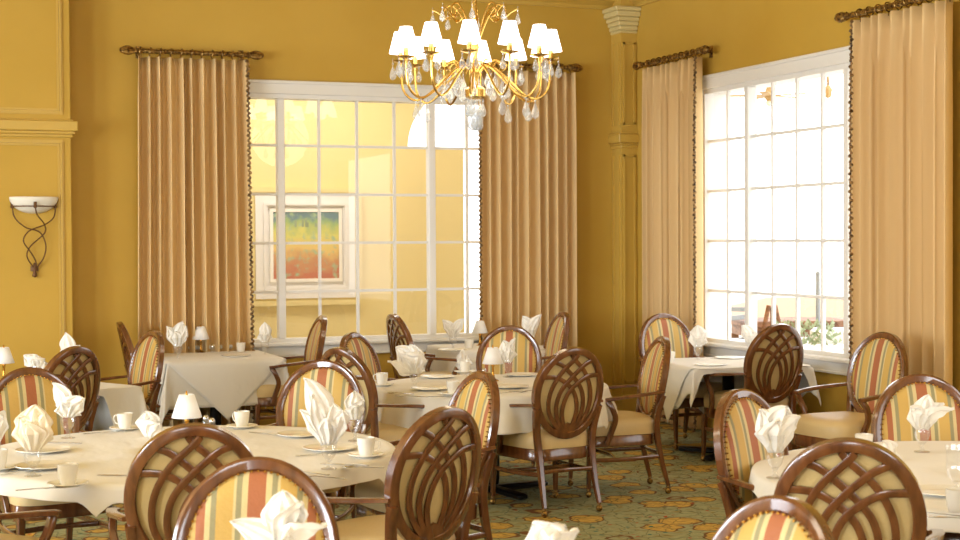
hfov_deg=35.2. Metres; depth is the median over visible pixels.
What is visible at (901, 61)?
curtain
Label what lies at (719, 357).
dinner plate
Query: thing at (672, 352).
coffee cup
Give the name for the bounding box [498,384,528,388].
dinner plate
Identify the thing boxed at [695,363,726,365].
dinner plate
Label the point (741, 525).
cushion
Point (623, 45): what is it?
column
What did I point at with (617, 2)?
trim
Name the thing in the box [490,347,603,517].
dining chair
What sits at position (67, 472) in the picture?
coffee cup
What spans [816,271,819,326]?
patio post
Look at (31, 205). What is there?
wall sconce
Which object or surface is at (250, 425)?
saucer
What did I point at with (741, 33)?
wall
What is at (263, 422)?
baseboard
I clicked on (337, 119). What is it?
wall
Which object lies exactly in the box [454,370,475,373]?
saucer
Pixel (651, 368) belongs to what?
cushion
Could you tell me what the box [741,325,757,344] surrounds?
folded napkin
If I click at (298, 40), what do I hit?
wall
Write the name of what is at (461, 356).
folded napkin
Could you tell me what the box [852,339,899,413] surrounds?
cushion
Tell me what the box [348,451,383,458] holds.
saucer
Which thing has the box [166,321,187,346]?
folded napkin
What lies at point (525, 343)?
cushion
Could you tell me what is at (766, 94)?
ceiling fan
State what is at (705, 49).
curtain rod
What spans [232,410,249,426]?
coffee cup
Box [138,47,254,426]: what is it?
curtain
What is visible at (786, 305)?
building
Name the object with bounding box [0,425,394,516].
tablecloth
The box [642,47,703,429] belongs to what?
curtain
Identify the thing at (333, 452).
fork
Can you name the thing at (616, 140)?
trim
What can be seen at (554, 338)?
cushion
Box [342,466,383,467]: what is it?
spoon
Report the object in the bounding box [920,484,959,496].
dinner plate
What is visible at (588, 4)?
trim
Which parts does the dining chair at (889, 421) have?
backrest frame, nail trim, seat rail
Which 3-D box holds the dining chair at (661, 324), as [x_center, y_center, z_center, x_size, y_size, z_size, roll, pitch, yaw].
[1.609,0.873,12.085,0.672,1.033,0.686,-1,1,-25]
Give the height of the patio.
0.150 m
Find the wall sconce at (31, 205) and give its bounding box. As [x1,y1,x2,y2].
[9,197,57,276]
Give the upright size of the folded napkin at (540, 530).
0.124 m
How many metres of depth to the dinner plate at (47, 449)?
6.76 m
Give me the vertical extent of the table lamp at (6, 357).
0.240 m
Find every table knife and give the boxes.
[15,487,63,490]
[48,442,81,443]
[97,475,126,475]
[249,432,279,435]
[320,463,368,465]
[927,516,959,517]
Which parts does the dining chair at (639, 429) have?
leg, leg, seat, armrest, seat rail, armrest, leg, nail trim, backrest frame, leg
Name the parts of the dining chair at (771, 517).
nail trim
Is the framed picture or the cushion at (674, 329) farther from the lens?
the framed picture
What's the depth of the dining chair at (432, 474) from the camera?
5.82 m
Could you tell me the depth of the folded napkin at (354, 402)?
7.05 m
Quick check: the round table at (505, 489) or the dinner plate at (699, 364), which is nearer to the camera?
the round table at (505, 489)
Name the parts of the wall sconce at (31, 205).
stem, lamp shade, stem, stem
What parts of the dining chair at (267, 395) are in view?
leg, seat rail, seat, armrest, armrest, backrest frame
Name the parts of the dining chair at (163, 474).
armrest, leg, panel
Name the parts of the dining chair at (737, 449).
leg, armrest, nail trim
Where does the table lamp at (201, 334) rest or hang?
on the tablecloth at (226, 383)
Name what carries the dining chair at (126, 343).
on the floor
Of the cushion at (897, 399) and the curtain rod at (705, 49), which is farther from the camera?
the curtain rod at (705, 49)
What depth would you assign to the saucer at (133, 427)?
7.50 m
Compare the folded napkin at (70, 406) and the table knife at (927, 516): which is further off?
the folded napkin at (70, 406)
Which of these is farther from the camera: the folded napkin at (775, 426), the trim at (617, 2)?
the trim at (617, 2)
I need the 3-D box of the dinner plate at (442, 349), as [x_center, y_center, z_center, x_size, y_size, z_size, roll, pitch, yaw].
[-0.236,0.673,12.748,0.240,0.016,0.240,-1,1,-21]
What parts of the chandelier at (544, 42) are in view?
lamp shade, lamp shade, lamp shade, lamp shade, arm, arm, arm, lamp shade, arm, arm, lamp shade, arm, stem, arm, lamp shade, arm, arm, arm, lamp shade, lamp shade, arm, arm, lamp shade, lamp shade, lamp shade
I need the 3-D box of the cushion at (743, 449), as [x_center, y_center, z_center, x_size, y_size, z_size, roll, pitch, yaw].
[1.140,0.779,6.389,0.111,0.473,0.410,1,2,44]
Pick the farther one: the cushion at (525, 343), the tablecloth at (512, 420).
the cushion at (525, 343)
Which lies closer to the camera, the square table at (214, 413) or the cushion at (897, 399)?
the cushion at (897, 399)
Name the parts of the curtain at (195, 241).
bead trim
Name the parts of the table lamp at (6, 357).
lamp shade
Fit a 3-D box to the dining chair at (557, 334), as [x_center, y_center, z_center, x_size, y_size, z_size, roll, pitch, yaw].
[0.408,0.867,12.692,0.686,1.033,0.672,-1,1,-15]
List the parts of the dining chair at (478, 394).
armrest, seat rail, seat, nail trim, backrest frame, leg, armrest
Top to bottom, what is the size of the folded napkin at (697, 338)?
0.174 m
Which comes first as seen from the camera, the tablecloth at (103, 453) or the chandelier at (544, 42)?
the tablecloth at (103, 453)
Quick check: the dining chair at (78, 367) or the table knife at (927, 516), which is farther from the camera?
the dining chair at (78, 367)
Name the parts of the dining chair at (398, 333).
leg, panel, backrest frame, armrest, seat, armrest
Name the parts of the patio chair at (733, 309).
backrest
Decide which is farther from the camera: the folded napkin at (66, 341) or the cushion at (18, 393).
the folded napkin at (66, 341)
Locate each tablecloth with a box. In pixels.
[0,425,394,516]
[83,382,146,430]
[156,350,285,419]
[159,361,288,424]
[376,374,617,434]
[424,356,464,374]
[426,343,545,371]
[663,356,811,422]
[674,366,820,408]
[748,441,959,532]
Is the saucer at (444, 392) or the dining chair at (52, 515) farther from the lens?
the saucer at (444, 392)
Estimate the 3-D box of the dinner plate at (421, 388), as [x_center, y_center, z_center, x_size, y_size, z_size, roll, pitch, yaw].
[-0.312,0.740,9.445,0.240,0.016,0.240,-1,1,-21]
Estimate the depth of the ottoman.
13.98 m
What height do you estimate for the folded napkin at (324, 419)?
0.281 m
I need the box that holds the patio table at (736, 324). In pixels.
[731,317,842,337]
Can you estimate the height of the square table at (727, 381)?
0.687 m
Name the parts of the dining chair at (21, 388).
leg, nail trim, backrest frame, seat, seat rail, leg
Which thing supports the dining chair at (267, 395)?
on the floor
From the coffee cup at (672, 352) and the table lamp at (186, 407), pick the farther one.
the coffee cup at (672, 352)
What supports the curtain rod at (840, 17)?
attached to the wall at (741, 33)
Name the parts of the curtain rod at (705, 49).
rod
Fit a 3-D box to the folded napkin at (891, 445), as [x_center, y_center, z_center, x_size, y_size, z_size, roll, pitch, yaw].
[1.699,0.756,6.322,0.135,0.096,0.060,0,1,0]
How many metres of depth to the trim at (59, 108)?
12.10 m
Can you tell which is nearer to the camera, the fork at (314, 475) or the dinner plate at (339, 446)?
the fork at (314, 475)
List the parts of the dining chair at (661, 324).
backrest frame, nail trim, leg, leg, seat rail, seat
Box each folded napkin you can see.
[0,410,8,441]
[11,404,53,451]
[23,354,47,368]
[52,382,84,417]
[59,332,79,350]
[135,411,163,436]
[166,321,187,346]
[230,490,327,539]
[257,322,272,342]
[300,377,349,445]
[344,390,364,419]
[387,344,426,375]
[442,318,464,337]
[454,349,472,369]
[499,337,516,362]
[521,314,541,336]
[525,520,578,539]
[688,325,707,346]
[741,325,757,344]
[754,405,800,452]
[879,440,901,459]
[907,394,954,429]
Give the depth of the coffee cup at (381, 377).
9.69 m
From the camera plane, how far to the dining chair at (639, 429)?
9.71 m
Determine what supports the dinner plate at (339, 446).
on the tablecloth at (103, 453)
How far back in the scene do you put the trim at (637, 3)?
13.91 m
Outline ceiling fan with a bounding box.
[731,87,808,105]
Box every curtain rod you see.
[119,45,263,60]
[459,59,582,72]
[632,45,712,69]
[834,0,924,22]
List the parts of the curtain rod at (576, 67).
rod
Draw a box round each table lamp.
[0,345,14,376]
[171,391,201,422]
[192,325,208,352]
[472,319,487,345]
[482,345,503,380]
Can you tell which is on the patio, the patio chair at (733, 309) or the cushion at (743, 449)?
the patio chair at (733, 309)
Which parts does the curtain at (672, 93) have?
bead trim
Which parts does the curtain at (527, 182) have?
bead trim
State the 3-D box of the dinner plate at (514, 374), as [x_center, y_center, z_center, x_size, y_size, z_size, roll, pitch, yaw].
[0.288,0.718,10.379,0.240,0.016,0.240,-1,1,-21]
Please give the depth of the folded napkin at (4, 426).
6.23 m
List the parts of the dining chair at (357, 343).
backrest frame, nail trim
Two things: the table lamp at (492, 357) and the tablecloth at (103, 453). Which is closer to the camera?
the tablecloth at (103, 453)
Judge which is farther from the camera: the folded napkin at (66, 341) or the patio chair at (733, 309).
the patio chair at (733, 309)
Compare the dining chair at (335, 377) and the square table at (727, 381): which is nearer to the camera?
the dining chair at (335, 377)
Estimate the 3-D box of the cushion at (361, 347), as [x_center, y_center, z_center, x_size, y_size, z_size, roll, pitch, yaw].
[-0.835,0.707,10.509,0.111,0.473,0.410,0,1,26]
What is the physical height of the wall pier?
3.950 m
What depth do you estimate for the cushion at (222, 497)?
4.44 m
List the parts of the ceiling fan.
blade, blade, motor, blade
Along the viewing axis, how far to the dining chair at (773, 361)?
10.78 m
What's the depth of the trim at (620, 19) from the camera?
13.99 m
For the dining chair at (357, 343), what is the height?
1.003 m
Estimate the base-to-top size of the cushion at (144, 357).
0.473 m
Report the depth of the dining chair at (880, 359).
9.65 m
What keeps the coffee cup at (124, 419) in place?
on the saucer at (133, 427)
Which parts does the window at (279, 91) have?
sill, casing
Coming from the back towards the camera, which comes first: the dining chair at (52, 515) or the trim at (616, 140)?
the trim at (616, 140)
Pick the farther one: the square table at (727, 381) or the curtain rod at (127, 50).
the curtain rod at (127, 50)
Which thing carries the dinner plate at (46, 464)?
on the tablecloth at (103, 453)
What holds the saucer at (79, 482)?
on the tablecloth at (103, 453)
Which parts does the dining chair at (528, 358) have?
nail trim, backrest frame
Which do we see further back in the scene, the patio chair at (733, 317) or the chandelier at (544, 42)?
the patio chair at (733, 317)
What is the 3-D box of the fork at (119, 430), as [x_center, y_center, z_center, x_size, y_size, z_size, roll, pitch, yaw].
[-1.839,0.792,7.411,0.200,0.008,0.024,-1,1,-27]
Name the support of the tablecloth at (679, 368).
on the tablecloth at (690, 385)
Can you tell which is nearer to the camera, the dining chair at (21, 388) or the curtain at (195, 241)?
the dining chair at (21, 388)
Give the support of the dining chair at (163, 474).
on the floor
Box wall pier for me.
[0,0,72,377]
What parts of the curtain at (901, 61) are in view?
bead trim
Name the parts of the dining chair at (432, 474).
armrest, leg, seat, backrest frame, panel, leg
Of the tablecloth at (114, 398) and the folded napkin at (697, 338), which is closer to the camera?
the tablecloth at (114, 398)
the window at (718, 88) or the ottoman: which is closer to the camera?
the window at (718, 88)
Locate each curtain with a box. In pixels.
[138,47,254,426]
[478,62,576,347]
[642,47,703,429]
[848,0,952,411]
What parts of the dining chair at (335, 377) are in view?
nail trim, backrest frame, seat, leg, seat rail, leg, armrest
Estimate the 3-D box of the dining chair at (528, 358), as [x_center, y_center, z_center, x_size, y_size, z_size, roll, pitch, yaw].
[0.180,0.918,10.988,0.653,1.003,0.666,0,1,8]
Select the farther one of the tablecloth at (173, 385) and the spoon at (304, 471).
the tablecloth at (173, 385)
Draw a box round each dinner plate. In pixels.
[14,460,73,470]
[15,445,70,453]
[221,354,249,356]
[277,430,313,437]
[303,443,356,451]
[411,386,446,390]
[421,374,455,378]
[438,348,465,351]
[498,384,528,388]
[505,372,536,376]
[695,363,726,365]
[715,356,744,358]
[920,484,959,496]
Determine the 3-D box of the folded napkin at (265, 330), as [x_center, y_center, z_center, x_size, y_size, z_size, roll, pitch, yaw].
[-1.763,0.512,12.420,0.134,0.174,0.055,0,1,0]
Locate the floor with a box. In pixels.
[0,421,725,539]
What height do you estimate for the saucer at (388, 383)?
0.016 m
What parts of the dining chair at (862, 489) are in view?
panel, armrest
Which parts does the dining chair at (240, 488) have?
nail trim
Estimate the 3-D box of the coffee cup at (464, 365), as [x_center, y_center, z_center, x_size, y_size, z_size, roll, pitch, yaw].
[-0.106,0.678,10.642,0.079,0.078,0.091,0,1,-2]
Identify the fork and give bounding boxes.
[0,470,39,474]
[83,430,124,433]
[295,452,340,455]
[310,475,345,478]
[927,512,959,515]
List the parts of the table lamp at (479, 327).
lamp shade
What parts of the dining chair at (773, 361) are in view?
leg, seat rail, armrest, seat, leg, backrest frame, panel, leg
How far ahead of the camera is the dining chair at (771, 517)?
3.74 m
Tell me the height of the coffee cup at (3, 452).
0.078 m
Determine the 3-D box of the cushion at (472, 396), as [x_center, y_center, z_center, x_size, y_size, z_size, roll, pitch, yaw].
[-0.038,0.766,7.346,0.111,0.473,0.410,-1,1,-28]
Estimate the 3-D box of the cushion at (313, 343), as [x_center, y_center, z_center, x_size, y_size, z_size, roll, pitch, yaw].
[-1.342,0.652,12.344,0.114,0.487,0.422,-1,1,-18]
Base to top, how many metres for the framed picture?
1.244 m
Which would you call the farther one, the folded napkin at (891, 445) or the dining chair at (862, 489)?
the folded napkin at (891, 445)
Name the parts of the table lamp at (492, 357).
lamp shade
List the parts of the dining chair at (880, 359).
leg, seat rail, armrest, seat, leg, armrest, nail trim, backrest frame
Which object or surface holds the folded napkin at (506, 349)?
in the water goblet
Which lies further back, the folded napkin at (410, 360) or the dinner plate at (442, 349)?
the dinner plate at (442, 349)
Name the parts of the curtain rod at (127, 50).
rod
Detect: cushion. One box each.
[0,375,71,444]
[131,336,157,399]
[188,471,323,539]
[284,368,354,431]
[306,320,320,360]
[347,338,376,382]
[454,380,489,456]
[482,331,535,373]
[545,317,563,360]
[640,343,662,412]
[645,318,688,357]
[725,399,781,503]
[728,512,810,539]
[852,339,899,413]
[882,383,959,440]
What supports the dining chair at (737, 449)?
on the floor
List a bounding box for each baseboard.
[253,414,275,425]
[636,400,807,448]
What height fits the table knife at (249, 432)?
0.004 m
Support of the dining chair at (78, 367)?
on the floor
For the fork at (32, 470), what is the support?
on the tablecloth at (103, 453)
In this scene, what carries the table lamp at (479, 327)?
on the tablecloth at (436, 365)
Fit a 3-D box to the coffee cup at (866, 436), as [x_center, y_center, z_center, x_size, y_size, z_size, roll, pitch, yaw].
[1.676,0.755,6.615,0.080,0.078,0.091,0,1,3]
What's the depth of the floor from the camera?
9.38 m
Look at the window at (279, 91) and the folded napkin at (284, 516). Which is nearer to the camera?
the folded napkin at (284, 516)
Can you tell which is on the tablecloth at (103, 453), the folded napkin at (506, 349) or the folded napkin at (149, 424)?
the folded napkin at (149, 424)
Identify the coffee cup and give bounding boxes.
[0,448,7,468]
[57,463,77,484]
[113,412,132,428]
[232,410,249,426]
[236,342,245,351]
[357,436,379,455]
[373,372,387,384]
[446,380,458,393]
[459,361,470,371]
[464,340,473,348]
[670,351,674,361]
[855,433,872,441]
[945,487,959,512]
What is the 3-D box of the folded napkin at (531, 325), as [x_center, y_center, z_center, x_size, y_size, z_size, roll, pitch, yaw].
[0.437,0.475,12.813,0.164,0.206,0.062,-1,1,-14]
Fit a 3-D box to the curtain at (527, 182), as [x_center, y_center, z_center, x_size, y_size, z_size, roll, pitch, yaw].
[0.413,-0.274,13.771,0.968,3.222,0.158,-1,1,-22]
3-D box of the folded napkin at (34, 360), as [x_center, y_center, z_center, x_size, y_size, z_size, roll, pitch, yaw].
[-2.927,0.613,9.987,0.164,0.118,0.066,0,1,-9]
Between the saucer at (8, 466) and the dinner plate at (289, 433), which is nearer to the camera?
the saucer at (8, 466)
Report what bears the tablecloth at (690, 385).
on the square table at (727, 381)
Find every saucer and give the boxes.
[0,463,17,470]
[47,479,88,487]
[109,425,137,430]
[226,423,257,428]
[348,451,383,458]
[375,382,393,386]
[440,391,452,395]
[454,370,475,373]
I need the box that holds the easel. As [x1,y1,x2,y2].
[761,305,780,330]
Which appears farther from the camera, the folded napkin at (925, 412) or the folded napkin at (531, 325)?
the folded napkin at (531, 325)
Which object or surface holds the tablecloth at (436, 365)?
on the tablecloth at (448, 370)
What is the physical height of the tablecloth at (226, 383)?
0.474 m
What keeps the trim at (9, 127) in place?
attached to the wall pier
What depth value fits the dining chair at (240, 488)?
4.44 m
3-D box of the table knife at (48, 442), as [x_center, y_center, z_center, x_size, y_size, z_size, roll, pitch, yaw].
[-1.952,0.803,7.053,0.215,0.004,0.020,0,1,16]
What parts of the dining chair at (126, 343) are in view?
backrest frame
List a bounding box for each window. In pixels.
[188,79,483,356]
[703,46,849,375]
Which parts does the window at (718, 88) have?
sill, casing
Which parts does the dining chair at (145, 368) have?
armrest, nail trim, armrest, backrest frame, leg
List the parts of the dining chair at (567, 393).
leg, armrest, leg, seat rail, seat, leg, backrest frame, panel, leg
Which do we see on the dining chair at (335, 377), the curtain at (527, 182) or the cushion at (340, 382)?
the cushion at (340, 382)
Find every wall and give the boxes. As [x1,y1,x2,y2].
[69,0,611,414]
[247,99,463,338]
[636,0,959,414]
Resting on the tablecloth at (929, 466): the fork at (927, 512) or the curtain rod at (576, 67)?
the fork at (927, 512)
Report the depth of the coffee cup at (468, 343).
12.94 m
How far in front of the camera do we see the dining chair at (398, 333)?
12.55 m
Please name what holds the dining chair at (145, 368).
on the floor
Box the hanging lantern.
[826,77,831,97]
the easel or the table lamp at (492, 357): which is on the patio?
the easel
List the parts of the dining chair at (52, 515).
seat, armrest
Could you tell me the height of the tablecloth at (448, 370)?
0.498 m
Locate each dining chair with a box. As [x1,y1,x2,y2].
[0,367,116,539]
[0,509,61,539]
[44,346,100,431]
[100,330,164,413]
[106,423,253,539]
[116,321,197,422]
[173,456,339,539]
[245,315,327,424]
[265,360,365,521]
[321,347,424,447]
[326,406,480,539]
[339,332,397,382]
[355,371,499,539]
[386,313,459,378]
[465,325,541,471]
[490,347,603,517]
[542,311,569,363]
[567,336,670,497]
[638,313,721,449]
[701,323,803,460]
[711,495,834,539]
[713,389,788,518]
[774,437,944,539]
[788,332,907,450]
[871,374,959,539]
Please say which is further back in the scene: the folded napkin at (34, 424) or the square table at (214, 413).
the square table at (214, 413)
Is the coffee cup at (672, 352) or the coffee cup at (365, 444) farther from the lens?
the coffee cup at (672, 352)
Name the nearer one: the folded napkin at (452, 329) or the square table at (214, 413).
the square table at (214, 413)
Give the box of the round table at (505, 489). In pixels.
[477,455,547,499]
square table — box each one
[210,407,220,424]
[678,376,733,460]
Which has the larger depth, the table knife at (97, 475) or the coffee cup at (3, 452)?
the coffee cup at (3, 452)
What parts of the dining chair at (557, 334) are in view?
nail trim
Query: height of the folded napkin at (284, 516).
0.175 m
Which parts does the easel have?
leg, leg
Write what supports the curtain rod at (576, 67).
attached to the wall at (298, 40)
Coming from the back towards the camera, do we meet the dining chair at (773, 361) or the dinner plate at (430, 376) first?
the dining chair at (773, 361)
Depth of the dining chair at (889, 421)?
7.01 m
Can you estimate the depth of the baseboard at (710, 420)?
12.83 m
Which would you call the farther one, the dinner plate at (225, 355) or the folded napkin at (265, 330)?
the folded napkin at (265, 330)
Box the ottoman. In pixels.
[810,327,842,343]
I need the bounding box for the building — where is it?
[731,297,842,343]
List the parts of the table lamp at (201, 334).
lamp shade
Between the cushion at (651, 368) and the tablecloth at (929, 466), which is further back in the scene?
the cushion at (651, 368)
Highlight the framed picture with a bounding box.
[249,187,362,306]
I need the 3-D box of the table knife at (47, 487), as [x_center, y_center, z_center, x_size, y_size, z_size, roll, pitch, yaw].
[-1.649,0.827,5.743,0.215,0.004,0.020,-1,1,-21]
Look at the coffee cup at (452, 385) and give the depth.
9.10 m
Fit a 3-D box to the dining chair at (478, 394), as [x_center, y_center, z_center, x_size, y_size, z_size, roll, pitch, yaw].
[-0.248,0.995,7.242,0.666,1.003,0.653,-1,1,-28]
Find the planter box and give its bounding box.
[776,319,842,349]
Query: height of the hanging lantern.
0.758 m
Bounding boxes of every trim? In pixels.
[0,0,65,349]
[0,118,77,137]
[441,0,614,8]
[602,5,640,34]
[608,132,638,148]
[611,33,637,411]
[613,0,633,5]
[629,0,658,6]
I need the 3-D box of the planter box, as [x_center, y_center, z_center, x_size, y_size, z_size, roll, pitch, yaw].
[3.089,0.916,13.604,1.060,0.969,0.460,0,1,-1]
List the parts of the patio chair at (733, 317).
backrest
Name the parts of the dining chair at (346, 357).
panel, backrest frame, leg, seat, armrest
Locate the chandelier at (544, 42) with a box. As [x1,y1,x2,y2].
[389,0,561,136]
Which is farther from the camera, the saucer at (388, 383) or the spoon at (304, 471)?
the saucer at (388, 383)
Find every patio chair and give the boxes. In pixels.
[731,307,744,330]
[731,314,744,338]
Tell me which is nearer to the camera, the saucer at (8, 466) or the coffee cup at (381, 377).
the saucer at (8, 466)
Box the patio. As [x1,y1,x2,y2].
[464,292,842,331]
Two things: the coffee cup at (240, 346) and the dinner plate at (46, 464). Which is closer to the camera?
the dinner plate at (46, 464)
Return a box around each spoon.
[304,471,329,474]
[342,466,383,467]
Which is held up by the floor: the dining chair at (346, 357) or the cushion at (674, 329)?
the dining chair at (346, 357)
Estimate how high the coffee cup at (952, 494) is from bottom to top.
0.078 m

